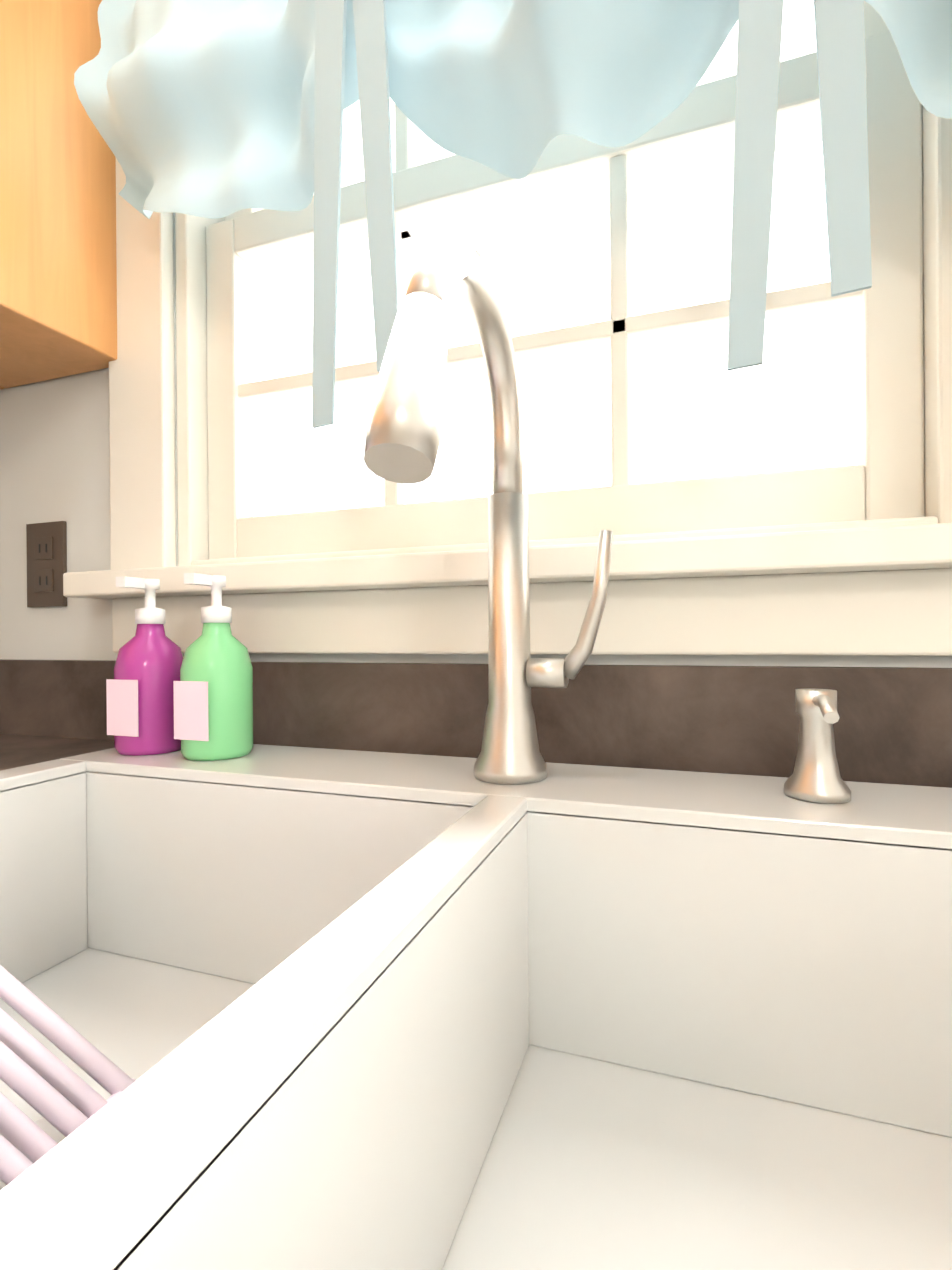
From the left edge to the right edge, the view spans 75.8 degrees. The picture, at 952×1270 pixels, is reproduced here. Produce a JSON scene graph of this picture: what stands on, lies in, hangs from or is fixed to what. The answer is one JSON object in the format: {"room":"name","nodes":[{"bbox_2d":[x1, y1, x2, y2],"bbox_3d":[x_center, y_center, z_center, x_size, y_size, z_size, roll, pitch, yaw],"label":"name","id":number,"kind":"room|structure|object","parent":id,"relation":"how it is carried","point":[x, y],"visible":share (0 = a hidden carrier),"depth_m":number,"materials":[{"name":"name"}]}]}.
{"room":"kitchen","nodes":[
{"label":"kitchen","id":0,"kind":"room"},
{"bbox_2d":[0,213,951,667],"bbox_3d":[0.958,-0.103,0.364,4.600,2.290,0.120,0,0,19],"label":"wall","id":1,"kind":"structure","parent":0,"point":[54,449],"depth_m":0.82,"materials":[{"name":"white paint"}]},
{"bbox_2d":[26,521,66,606],"bbox_3d":[-0.588,-0.096,0.836,0.070,0.115,0.008,0,0,19],"label":"electrical outlet","id":2,"kind":"object","parent":1,"relation":"attached to","point":[46,542],"visible":1,"depth_m":0.83,"materials":[{"name":"brown plastic"}]},
{"bbox_2d":[0,0,116,389],"bbox_3d":[-0.653,-0.790,0.646,0.291,0.890,0.393,0,0,19],"label":"upper cabinet","id":3,"kind":"object","parent":1,"relation":"attached to","point":[58,288],"visible":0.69,"depth_m":0.69,"materials":[{"name":"brown wood"}]},
{"bbox_2d":[63,1,951,655],"bbox_3d":[0.019,-0.506,0.658,1.060,1.050,0.180,0,0,19],"label":"window","id":4,"kind":"structure","parent":1,"relation":"in","point":[849,561],"depth_m":0.62,"materials":[{"name":"white wood"}]},
{"bbox_2d":[74,0,951,427],"bbox_3d":[0.042,-0.645,0.500,0.960,0.918,0.123,0,0,19],"label":"window valance","id":5,"kind":"object","parent":4,"relation":"attached to","point":[212,108],"visible":1,"depth_m":0.52,"materials":[{"name":"fabric"}]},
{"bbox_3d":[0.397,1.080,-1.267,4.840,0.060,3.580,0,0,19],"label":"floor","id":6,"kind":"structure","parent":0,"visible":0},
{"bbox_3d":[0.168,0.609,0.232,1.975,0.880,0.646,0,0,19],"label":"base cabinet","id":7,"kind":"object","parent":6,"relation":"on","visible":0},
{"bbox_2d":[0,659,951,787],"bbox_3d":[-0.115,0.101,0.337,2.580,0.140,0.630,0,0,19],"label":"backsplash","id":8,"kind":"structure","parent":7,"relation":"on","point":[892,725],"depth_m":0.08,"materials":[{"name":"laminate"}]},
{"bbox_2d":[0,744,951,1269],"bbox_3d":[-0.021,0.209,0.315,0.906,0.184,0.516,0,0,19],"label":"double-bowl sink","id":9,"kind":"object","parent":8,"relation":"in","point":[324,1008],"visible":0.94,"depth_m":0.37,"materials":[{"name":"white ceramic"}]},
{"bbox_2d":[0,965,135,1184],"bbox_3d":[-0.379,0.150,0.323,0.366,0.280,0.124,0,0,6],"label":"dish rack","id":10,"kind":"object","parent":9,"relation":"on","point":[52,1089],"visible":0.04,"depth_m":0.34,"materials":[{"name":"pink plastic"}]},
{"bbox_2d":[106,576,182,755],"bbox_3d":[-0.336,0.031,0.630,0.066,0.176,0.068,0,0,19],"label":"soap bottle","id":11,"kind":"object","parent":9,"relation":"on","point":[140,697],"visible":1,"depth_m":0.60,"materials":[{"name":"purple"}]},
{"bbox_2d":[173,573,252,760],"bbox_3d":[-0.256,0.030,0.602,0.066,0.176,0.068,0,0,19],"label":"soap bottle","id":12,"kind":"object","parent":9,"relation":"on","point":[213,703],"visible":1,"depth_m":0.58,"materials":[{"name":"green plastic"}]},
{"bbox_2d":[364,234,612,783],"bbox_3d":[0.022,-0.072,0.406,0.116,0.377,0.248,0,0,19],"label":"pull-down faucet","id":13,"kind":"object","parent":9,"relation":"on","point":[405,423],"visible":1,"depth_m":0.47,"materials":[{"name":"silver metal"}]},
{"bbox_2d":[784,689,850,803],"bbox_3d":[0.237,0.077,0.420,0.042,0.075,0.073,0,0,19],"label":"soap dispenser pump","id":14,"kind":"object","parent":9,"relation":"on","point":[815,777],"visible":1,"depth_m":0.42,"materials":[{"name":"silver metal"}]},
{"label":"outside","id":15,"kind":"structure","parent":0,"visible":0},
{"bbox_2d":[251,0,857,516],"bbox_3d":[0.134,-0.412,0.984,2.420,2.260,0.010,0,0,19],"label":"window glass","id":16,"kind":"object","parent":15,"point":[699,410],"depth_m":0.96,"materials":[{"name":"clear glass"}]}
]}

